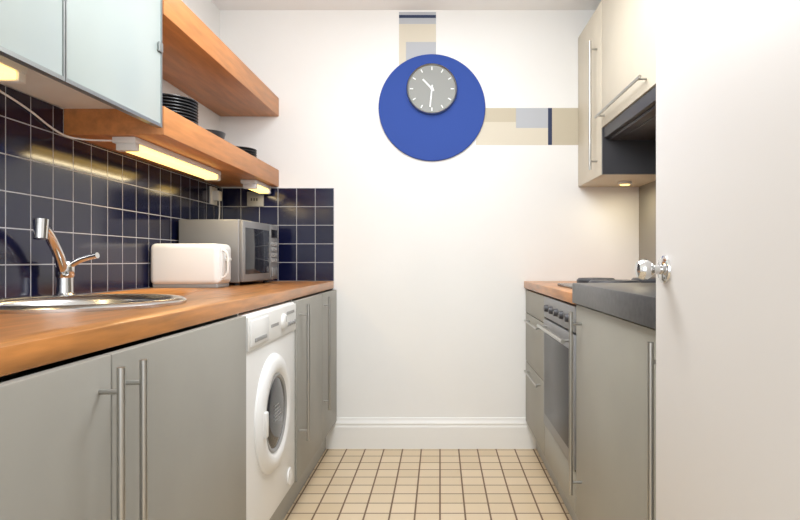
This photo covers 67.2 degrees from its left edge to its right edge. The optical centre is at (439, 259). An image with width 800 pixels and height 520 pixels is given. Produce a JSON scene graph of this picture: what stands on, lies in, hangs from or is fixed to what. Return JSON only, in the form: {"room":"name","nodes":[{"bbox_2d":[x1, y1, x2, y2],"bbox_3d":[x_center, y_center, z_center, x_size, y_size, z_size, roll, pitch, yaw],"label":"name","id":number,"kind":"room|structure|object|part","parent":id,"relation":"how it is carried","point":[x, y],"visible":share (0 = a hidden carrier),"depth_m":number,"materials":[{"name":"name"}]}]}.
{"room":"kitchen","nodes":[
{"label":"kitchen","id":0,"kind":"room"},
{"bbox_2d":[0,0,219,382],"bbox_3d":[-1.236,-0.167,0.818,0.100,2.360,4.835,0,0,0],"label":"wall","id":1,"kind":"structure","parent":0,"point":[206,11],"depth_m":3.01,"materials":[{"name":"paint"}]},
{"bbox_2d":[0,0,162,127],"bbox_3d":[-1.025,-0.801,1.151,0.318,0.772,1.462,0,0,0],"label":"upper cabinet","id":2,"kind":"object","parent":1,"relation":"attached to","point":[76,54],"visible":1,"depth_m":1.56,"materials":[{"name":"white glass"}]},
{"bbox_2d":[0,55,26,83],"bbox_3d":[-1.048,-0.452,1.125,0.075,0.044,0.690,0,0,0],"label":"lamp","id":3,"kind":"object","parent":2,"relation":"attached to","point":[11,72],"visible":0.97,"depth_m":1.43,"materials":[{"name":"white plastic"}]},
{"bbox_2d":[0,64,15,78],"bbox_3d":[-1.041,-0.443,1.125,0.054,0.023,0.630,0,0,0],"label":"diffuser","id":4,"kind":"object","parent":3,"relation":"attached to","point":[7,71],"depth_m":1.41,"materials":[{"name":"yellow"}]},
{"bbox_3d":[-0.881,-0.804,1.154,0.015,0.766,0.473,0,0,0],"label":"glass door","id":5,"kind":"part","parent":2,"relation":"part of","materials":[{"name":"grey glass"}]},
{"bbox_3d":[-0.880,-0.420,1.154,0.019,0.010,0.481,0,0,0],"label":"door rail","id":6,"kind":"part","parent":2,"relation":"part of","materials":[{"name":"silver metal"}]},
{"bbox_3d":[-1.038,-0.483,1.150,0.292,0.018,1.460,0,0,0],"label":"panel","id":7,"kind":"part","parent":2,"relation":"part of","materials":[{"name":"white"}]},
{"bbox_3d":[-0.880,-0.420,1.640,0.019,0.010,0.485,0,0,0],"label":"door rail","id":8,"kind":"part","parent":2,"relation":"part of","materials":[{"name":"silver metal"}]},
{"bbox_3d":[-0.881,-0.804,1.640,0.015,0.766,0.477,0,0,0],"label":"glass door","id":9,"kind":"part","parent":2,"relation":"part of","materials":[{"name":"grey glass"}]},
{"bbox_2d":[0,84,220,297],"bbox_3d":[-1.182,-0.179,1.837,0.008,0.584,2.794,0,0,0],"label":"tile backsplash","id":10,"kind":"structure","parent":1,"relation":"attached to","point":[116,206],"depth_m":1.96,"materials":[{"name":"blue tile"}]},
{"bbox_2d":[209,186,221,218],"bbox_3d":[-1.157,-0.207,3.105,0.042,0.341,0.090,0,0,0],"label":"power socket","id":11,"kind":"object","parent":10,"relation":"attached to","point":[214,195],"visible":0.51,"depth_m":3.08,"materials":[{"name":"white plastic"}]},
{"bbox_3d":[-1.173,-0.332,3.105,0.010,0.090,0.090,0,0,0],"label":"plate","id":12,"kind":"part","parent":11,"relation":"part of","materials":[{"name":"white plastic"}]},
{"bbox_2d":[64,106,278,186],"bbox_3d":[-1.026,-0.440,2.561,0.317,0.091,1.346,0,0,0],"label":"floating shelf","id":13,"kind":"object","parent":1,"relation":"attached to","point":[178,134],"visible":0.76,"depth_m":2.08,"materials":[{"name":"brown wood"}]},
{"bbox_2d":[0,90,111,141],"bbox_3d":[-1.154,-0.423,1.723,0.093,0.090,0.441,0,0,16],"label":"cable","id":14,"kind":"object","parent":13,"relation":"attached to","point":[2,92],"visible":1,"depth_m":1.79,"materials":[{"name":"white plastic"}]},
{"bbox_2d":[112,137,220,180],"bbox_3d":[-1.008,-0.371,2.285,0.075,0.044,0.750,0,0,0],"label":"lamp","id":15,"kind":"object","parent":13,"relation":"attached to","point":[136,146],"visible":1,"depth_m":2.13,"materials":[{"name":"white plastic"}]},
{"bbox_2d":[127,145,216,179],"bbox_3d":[-1.001,-0.363,2.285,0.054,0.023,0.690,0,0,0],"label":"diffuser","id":16,"kind":"object","parent":15,"relation":"attached to","point":[155,153],"depth_m":2.22,"materials":[{"name":"yellow"}]},
{"bbox_2d":[162,93,197,124],"bbox_3d":[-1.030,-0.541,2.250,0.230,0.111,0.230,0,0,0],"label":"plate stack","id":17,"kind":"object","parent":13,"relation":"on","point":[186,107],"visible":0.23,"depth_m":2.19,"materials":[{"name":"black ceramic"}]},
{"bbox_3d":[-1.030,-0.587,2.250,0.230,0.019,0.230,0,0,0],"label":"plate","id":18,"kind":"part","parent":17,"relation":"part of","materials":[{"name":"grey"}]},
{"bbox_3d":[-1.030,-0.576,2.250,0.230,0.019,0.230,0,0,0],"label":"plate","id":19,"kind":"part","parent":17,"relation":"part of","materials":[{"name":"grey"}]},
{"bbox_3d":[-1.030,-0.564,2.250,0.230,0.019,0.230,0,0,0],"label":"plate","id":20,"kind":"part","parent":17,"relation":"part of","materials":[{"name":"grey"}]},
{"bbox_3d":[-1.030,-0.552,2.250,0.230,0.019,0.230,0,0,0],"label":"plate","id":21,"kind":"part","parent":17,"relation":"part of","materials":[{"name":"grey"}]},
{"bbox_3d":[-1.030,-0.541,2.250,0.230,0.019,0.230,0,0,0],"label":"plate","id":22,"kind":"part","parent":17,"relation":"part of","materials":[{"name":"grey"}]},
{"bbox_3d":[-1.030,-0.529,2.250,0.230,0.019,0.230,0,0,0],"label":"plate","id":23,"kind":"part","parent":17,"relation":"part of","materials":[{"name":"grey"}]},
{"bbox_3d":[-1.030,-0.518,2.250,0.230,0.019,0.230,0,0,0],"label":"plate","id":24,"kind":"part","parent":17,"relation":"part of","materials":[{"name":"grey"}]},
{"bbox_2d":[206,129,225,138],"bbox_3d":[-1.020,-0.520,2.620,0.160,0.070,0.160,0,0,0],"label":"bowl","id":25,"kind":"object","parent":13,"relation":"on","point":[220,134],"visible":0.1,"depth_m":2.58,"materials":[{"name":"grey ceramic"}]},
{"bbox_2d":[236,146,256,157],"bbox_3d":[-1.020,-0.519,3.000,0.200,0.067,0.200,0,0,0],"label":"plate stack","id":26,"kind":"object","parent":13,"relation":"on","point":[252,151],"visible":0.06,"depth_m":2.96,"materials":[{"name":"grey ceramic"}]},
{"bbox_3d":[-1.020,-0.543,3.000,0.200,0.019,0.200,0,0,0],"label":"plate","id":27,"kind":"part","parent":26,"relation":"part of","materials":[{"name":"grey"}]},
{"bbox_3d":[-1.020,-0.531,3.000,0.200,0.019,0.200,0,0,0],"label":"plate","id":28,"kind":"part","parent":26,"relation":"part of","materials":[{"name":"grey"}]},
{"bbox_2d":[241,180,270,193],"bbox_3d":[-0.938,-0.371,3.065,0.075,0.044,0.270,0,0,0],"label":"lamp","id":29,"kind":"object","parent":13,"relation":"attached to","point":[257,186],"visible":1,"depth_m":2.99,"materials":[{"name":"white plastic"}]},
{"bbox_2d":[249,185,268,192],"bbox_3d":[-0.931,-0.363,3.065,0.054,0.023,0.210,0,0,0],"label":"diffuser","id":30,"kind":"object","parent":29,"relation":"attached to","point":[259,188],"depth_m":3.08,"materials":[{"name":"yellow"}]},
{"bbox_2d":[162,0,278,115],"bbox_3d":[-1.026,-0.823,2.561,0.317,0.100,1.346,0,0,0],"label":"floating shelf","id":31,"kind":"object","parent":1,"relation":"attached to","point":[195,61],"visible":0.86,"depth_m":2.49,"materials":[{"name":"brown wood"}]},
{"bbox_2d":[212,0,601,9],"bbox_3d":[-0.054,-1.397,0.868,2.464,0.100,4.935,0,0,0],"label":"ceiling","id":32,"kind":"structure","parent":0,"point":[221,4],"depth_m":3.16,"materials":[{"name":"white paint"}]},
{"bbox_2d":[283,449,571,519],"bbox_3d":[-0.054,1.063,0.868,2.464,0.100,4.935,0,0,0],"label":"floor","id":33,"kind":"structure","parent":0,"point":[344,484],"depth_m":2.69,"materials":[{"name":"tile"}]},
{"bbox_2d":[0,314,245,519],"bbox_3d":[-0.845,0.584,1.081,0.662,0.859,1.282,0,0,0],"label":"base cabinet","id":34,"kind":"object","parent":33,"relation":"on","point":[155,429],"visible":0.98,"depth_m":1.07,"materials":[{"name":"grey"}]},
{"bbox_3d":[-0.565,0.511,0.728,0.020,0.703,0.571,0,0,0],"label":"door","id":35,"kind":"part","parent":34,"relation":"part of","materials":[{"name":"grey wood"}]},
{"bbox_3d":[-0.537,0.215,0.978,0.035,0.009,0.009,0,0,0],"label":"handle post","id":36,"kind":"part","parent":34,"relation":"part of","materials":[{"name":"silver metal"}]},
{"bbox_3d":[-0.520,0.444,0.978,0.013,0.538,0.013,0,0,0],"label":"handle bar","id":37,"kind":"part","parent":34,"relation":"part of","materials":[{"name":"silver metal"}]},
{"bbox_3d":[-0.537,0.215,1.052,0.035,0.009,0.009,0,0,0],"label":"handle post","id":38,"kind":"part","parent":34,"relation":"part of","materials":[{"name":"silver metal"}]},
{"bbox_2d":[0,281,333,376],"bbox_3d":[-0.874,0.133,1.833,0.606,0.040,2.786,0,0,0],"label":"countertop","id":39,"kind":"structure","parent":34,"relation":"on","point":[27,340],"depth_m":1.18,"materials":[{"name":"brown wood"}]},
{"bbox_2d":[33,218,99,294],"bbox_3d":[-1.089,0.001,1.714,0.132,0.225,0.233,0,0,0],"label":"mixer tap","id":40,"kind":"object","parent":39,"relation":"on","point":[64,270],"visible":0.98,"depth_m":1.77,"materials":[{"name":"silver metal"}]},
{"bbox_3d":[-1.108,-0.025,1.718,0.038,0.169,0.192,0,0,-15],"label":"spout","id":41,"kind":"part","parent":40,"relation":"part of","materials":[{"name":"silver metal"}]},
{"bbox_3d":[-1.077,0.006,1.799,0.107,0.058,0.021,0,0,3],"label":"lever","id":42,"kind":"part","parent":40,"relation":"part of","materials":[{"name":"silver metal"}]},
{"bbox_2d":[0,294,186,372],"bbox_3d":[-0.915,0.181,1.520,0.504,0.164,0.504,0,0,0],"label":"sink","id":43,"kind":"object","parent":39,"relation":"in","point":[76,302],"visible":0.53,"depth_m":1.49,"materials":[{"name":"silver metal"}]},
{"bbox_2d":[151,243,230,287],"bbox_3d":[-1.015,0.022,2.490,0.310,0.181,0.160,0,0,0],"label":"toaster","id":44,"kind":"object","parent":39,"relation":"on","point":[173,265],"visible":1,"depth_m":2.41,"materials":[{"name":"white plastic"}]},
{"bbox_3d":[-0.889,0.018,2.490,0.006,0.130,0.100,0,0,0],"label":"panel","id":45,"kind":"part","parent":44,"relation":"part of","materials":[{"name":"white plastic"}]},
{"bbox_3d":[-0.875,0.015,2.445,0.032,0.125,0.010,0,0,0],"label":"carry handle","id":46,"kind":"part","parent":44,"relation":"part of","materials":[{"name":"white plastic"}]},
{"bbox_2d":[179,219,276,284],"bbox_3d":[-0.994,-0.034,2.871,0.302,0.293,0.443,0,0,4],"label":"microwave oven","id":47,"kind":"object","parent":39,"relation":"on","point":[253,245],"visible":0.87,"depth_m":2.66,"materials":[{"name":"silver metal"}]},
{"bbox_3d":[-0.864,-0.040,2.808,0.020,0.273,0.333,0,0,4],"label":"door frame","id":48,"kind":"part","parent":47,"relation":"part of","materials":[{"name":"silver metal"}]},
{"bbox_3d":[-0.854,-0.041,2.809,0.004,0.208,0.290,0,0,4],"label":"door glass","id":49,"kind":"part","parent":47,"relation":"part of","materials":[{"name":"grey glass"}]},
{"bbox_3d":[-0.848,-0.040,3.029,0.020,0.273,0.103,0,0,4],"label":"control panel","id":50,"kind":"part","parent":47,"relation":"part of","materials":[{"name":"silver metal"}]},
{"bbox_3d":[-0.565,0.511,1.369,0.020,0.703,0.703,0,0,0],"label":"door","id":51,"kind":"part","parent":34,"relation":"part of","materials":[{"name":"grey wood"}]},
{"bbox_2d":[239,302,295,519],"bbox_3d":[-0.825,0.587,2.024,0.590,0.852,0.600,0,0,0],"label":"washing machine","id":52,"kind":"object","parent":33,"relation":"on","point":[270,330],"visible":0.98,"depth_m":1.95,"materials":[{"name":"white metal"}]},
{"bbox_3d":[-0.552,0.216,1.840,0.007,0.079,0.180,0,0,0],"label":"detergent drawer","id":53,"kind":"part","parent":52,"relation":"part of","materials":[{"name":"white plastic"}]},
{"bbox_3d":[-0.548,0.239,1.840,0.003,0.012,0.120,0,0,0],"label":"drawer pull","id":54,"kind":"part","parent":52,"relation":"part of","materials":[{"name":"grey plastic"}]},
{"bbox_3d":[-0.557,0.217,2.024,0.007,0.101,0.576,0,0,0],"label":"control panel","id":55,"kind":"part","parent":52,"relation":"part of","materials":[{"name":"white plastic"}]},
{"bbox_3d":[-0.550,0.508,2.002,0.022,0.390,0.390,0,0,0],"label":"porthole frame","id":56,"kind":"part","parent":52,"relation":"part of","materials":[{"name":"white plastic"}]},
{"bbox_3d":[-0.546,0.508,2.002,0.012,0.244,0.244,0,0,0],"label":"porthole glass","id":57,"kind":"part","parent":52,"relation":"part of","materials":[{"name":"grey"}]},
{"bbox_2d":[282,289,336,519],"bbox_3d":[-0.845,0.584,2.775,0.662,0.859,0.900,0,0,0],"label":"base cabinet","id":58,"kind":"object","parent":33,"relation":"on","point":[316,313],"visible":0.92,"depth_m":2.65,"materials":[{"name":"grey laminate"}]},
{"bbox_3d":[-0.565,0.511,2.574,0.020,0.703,0.493,0,0,0],"label":"door","id":59,"kind":"part","parent":58,"relation":"part of","materials":[{"name":"grey wood"}]},
{"bbox_3d":[-0.520,0.444,2.370,0.013,0.538,0.013,0,0,0],"label":"handle bar","id":60,"kind":"part","parent":58,"relation":"part of","materials":[{"name":"silver metal"}]},
{"bbox_3d":[-0.565,0.511,3.023,0.020,0.703,0.398,0,0,0],"label":"door","id":61,"kind":"part","parent":58,"relation":"part of","materials":[{"name":"grey wood"}]},
{"bbox_2d":[524,290,557,489],"bbox_3d":[0.750,0.583,2.932,0.635,0.860,0.584,0,0,0],"label":"drawer unit","id":62,"kind":"object","parent":33,"relation":"on","point":[534,300],"visible":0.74,"depth_m":2.89,"materials":[{"name":"grey laminate"}]},
{"bbox_3d":[0.470,0.410,2.932,0.020,0.256,0.580,0,0,0],"label":"drawer","id":63,"kind":"part","parent":62,"relation":"part of","materials":[{"name":"grey wood"}]},
{"bbox_3d":[0.470,0.703,2.932,0.020,0.321,0.580,0,0,0],"label":"drawer","id":64,"kind":"part","parent":62,"relation":"part of","materials":[{"name":"grey wood"}]},
{"bbox_3d":[0.470,0.219,2.932,0.020,0.118,0.580,0,0,0],"label":"drawer","id":65,"kind":"part","parent":62,"relation":"part of","materials":[{"name":"grey wood"}]},
{"bbox_2d":[536,296,578,519],"bbox_3d":[0.733,0.586,2.335,0.631,0.855,0.600,0,0,0],"label":"built-in oven","id":66,"kind":"object","parent":33,"relation":"on","point":[555,327],"visible":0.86,"depth_m":2.30,"materials":[{"name":"silver metal"}]},
{"bbox_2d":[524,281,576,303],"bbox_3d":[0.761,0.132,2.633,0.619,0.038,1.200,0,0,0],"label":"countertop","id":67,"kind":"structure","parent":66,"relation":"on","point":[549,288],"depth_m":2.56,"materials":[{"name":"brown wood"}]},
{"bbox_2d":[557,277,655,288],"bbox_3d":[0.770,0.093,2.335,0.520,0.038,0.550,0,0,0],"label":"cooktop","id":68,"kind":"object","parent":67,"relation":"in","point":[652,279],"visible":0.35,"depth_m":2.38,"materials":[{"name":"black"}]},
{"bbox_3d":[0.770,0.107,2.335,0.520,0.012,0.550,0,0,0],"label":"plate","id":69,"kind":"part","parent":68,"relation":"part of","materials":[{"name":"silver metal"}]},
{"bbox_3d":[0.449,0.205,2.440,0.016,0.032,0.032,0,0,0],"label":"knob","id":70,"kind":"part","parent":66,"relation":"part of","materials":[{"name":"grey"}]},
{"bbox_3d":[0.449,0.205,2.335,0.016,0.032,0.032,0,0,0],"label":"knob","id":71,"kind":"part","parent":66,"relation":"part of","materials":[{"name":"grey"}]},
{"bbox_3d":[0.454,0.488,2.335,0.005,0.350,0.520,0,0,0],"label":"door glass","id":72,"kind":"part","parent":66,"relation":"part of","materials":[{"name":"grey glass"}]},
{"bbox_3d":[0.467,0.484,2.335,0.026,0.458,0.600,0,0,0],"label":"door","id":73,"kind":"part","parent":66,"relation":"part of","materials":[{"name":"silver metal"}]},
{"bbox_3d":[0.468,0.203,2.335,0.024,0.090,0.600,0,0,0],"label":"control panel","id":74,"kind":"part","parent":66,"relation":"part of","materials":[{"name":"silver metal"}]},
{"bbox_3d":[0.470,0.792,2.335,0.020,0.142,0.600,0,0,0],"label":"panel","id":75,"kind":"part","parent":66,"relation":"part of","materials":[{"name":"grey metal"}]},
{"bbox_3d":[0.449,0.205,2.230,0.016,0.032,0.032,0,0,0],"label":"knob","id":76,"kind":"part","parent":66,"relation":"part of","materials":[{"name":"grey"}]},
{"bbox_3d":[0.449,0.205,2.125,0.016,0.032,0.032,0,0,0],"label":"knob","id":77,"kind":"part","parent":66,"relation":"part of","materials":[{"name":"grey"}]},
{"bbox_2d":[569,304,655,519],"bbox_3d":[0.743,0.582,1.613,0.650,0.863,0.835,0,0,0],"label":"base cabinet","id":78,"kind":"object","parent":33,"relation":"on","point":[616,356],"visible":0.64,"depth_m":1.61,"materials":[{"name":"grey"}]},
{"bbox_2d":[572,283,655,328],"bbox_3d":[0.759,0.111,1.613,0.624,0.068,0.836,0,0,0],"label":"countertop","id":79,"kind":"structure","parent":78,"relation":"on","point":[633,302],"depth_m":1.55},
{"bbox_3d":[0.430,0.466,1.225,0.013,0.595,0.013,0,0,0],"label":"handle bar","id":80,"kind":"part","parent":78,"relation":"part of","materials":[{"name":"silver metal"}]},
{"bbox_2d":[220,10,638,416],"bbox_3d":[-0.054,-0.167,3.285,2.464,2.360,0.100,0,0,0],"label":"wall","id":81,"kind":"structure","parent":0,"point":[433,260],"depth_m":3.23,"materials":[{"name":"paint"}]},
{"bbox_2d":[221,188,333,280],"bbox_3d":[-0.874,-0.137,3.231,0.606,0.500,0.008,0,0,0],"label":"tile backsplash","id":82,"kind":"structure","parent":81,"relation":"attached to","point":[303,218],"depth_m":3.23,"materials":[{"name":"blue tile"}]},
{"bbox_2d":[247,192,263,206],"bbox_3d":[-0.991,-0.327,3.222,0.090,0.080,0.008,0,0,0],"label":"power socket","id":83,"kind":"object","parent":82,"relation":"attached to","point":[254,199],"visible":0.84,"depth_m":3.22,"materials":[{"name":"grey plastic"}]},
{"bbox_2d":[326,417,535,448],"bbox_3d":[-0.048,0.930,3.226,1.129,0.165,0.018,0,0,0],"label":"baseboard","id":84,"kind":"structure","parent":81,"relation":"attached to","point":[347,432],"depth_m":3.22,"materials":[{"name":"white wood"}]},
{"bbox_2d":[379,54,484,160],"bbox_3d":[-0.043,-0.819,3.228,0.574,0.574,0.012,0,0,0],"label":"disc","id":85,"kind":"object","parent":81,"relation":"attached to","point":[416,134],"visible":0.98,"depth_m":3.22,"materials":[{"name":"blue paint"}]},
{"bbox_2d":[407,63,456,114],"bbox_3d":[-0.043,-0.914,3.207,0.272,0.272,0.027,0,0,0],"label":"wall clock","id":86,"kind":"object","parent":85,"relation":"attached to","point":[431,87],"visible":1,"depth_m":3.20,"materials":[{"name":"grey"}]},
{"bbox_2d":[399,12,577,144],"bbox_3d":[0.272,-0.978,3.234,0.986,0.717,0.002,0,0,0],"label":"mural","id":87,"kind":"object","parent":81,"relation":"attached to","point":[417,30],"visible":0.96,"depth_m":3.23,"materials":[{"name":"grey paint"}]},
{"bbox_3d":[1.128,-0.167,0.817,0.100,2.360,4.835,0,0,0],"label":"wall","id":88,"kind":"structure","parent":0,"visible":0},
{"bbox_2d":[578,1,655,186],"bbox_3d":[0.887,-0.795,2.990,0.368,0.803,0.486,0,0,0],"label":"upper cabinet","id":89,"kind":"object","parent":88,"relation":"attached to","point":[602,162],"visible":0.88,"depth_m":2.85,"materials":[{"name":"grey"}]},
{"bbox_3d":[0.754,-0.795,2.999,0.020,0.803,0.468,0,0,0],"label":"door","id":90,"kind":"part","parent":89,"relation":"part of","materials":[{"name":"beige wood"}]},
{"bbox_2d":[618,181,631,185],"bbox_3d":[0.930,-0.384,3.020,0.070,0.018,0.070,0,0,0],"label":"recessed light","id":91,"kind":"object","parent":89,"relation":"attached to","point":[621,183],"visible":1,"depth_m":3.00,"materials":[{"name":"white plastic"}]},
{"bbox_2d":[594,0,655,127],"bbox_3d":[0.887,-0.903,2.030,0.367,0.588,1.461,0,0,0],"label":"upper cabinet","id":92,"kind":"object","parent":88,"relation":"attached to","point":[628,26],"visible":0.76,"depth_m":2.39,"materials":[{"name":"beige laminate"}]},
{"bbox_2d":[604,86,655,139],"bbox_3d":[0.910,-0.575,2.397,0.320,0.064,0.695,0,0,0],"label":"hood","id":93,"kind":"object","parent":92,"relation":"attached to","point":[638,122],"visible":0.37,"depth_m":2.44,"materials":[{"name":"grey metal"}]},
{"bbox_2d":[639,181,655,276],"bbox_3d":[1.075,-0.228,2.215,0.006,0.758,2.039,0,0,0],"label":"panel","id":94,"kind":"object","parent":88,"relation":"attached to","point":[647,192],"visible":0.11,"depth_m":3.10,"materials":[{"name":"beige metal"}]},
{"bbox_3d":[0.777,-0.167,0.380,0.603,2.360,0.080,0,0,0],"label":"wall","id":95,"kind":"structure","parent":0,"visible":0},
{"bbox_2d":[656,0,799,519],"bbox_3d":[0.444,-0.016,0.802,0.040,2.042,0.755,0,0,0],"label":"leaf","id":96,"kind":"object","parent":95,"relation":"attached to","point":[728,71],"visible":1,"depth_m":0.89,"materials":[{"name":"white paint"}]},
{"bbox_2d":[635,255,670,283],"bbox_3d":[0.397,0.018,1.130,0.055,0.054,0.054,0,0,0],"label":"door knob","id":97,"kind":"object","parent":96,"relation":"attached to","point":[664,261],"depth_m":1.12,"materials":[{"name":"silver metal"}]},
{"bbox_3d":[0.394,0.018,1.130,0.049,0.040,0.040,0,0,0],"label":"knob","id":98,"kind":"part","parent":97,"relation":"part of","materials":[{"name":"silver metal"}]}
]}

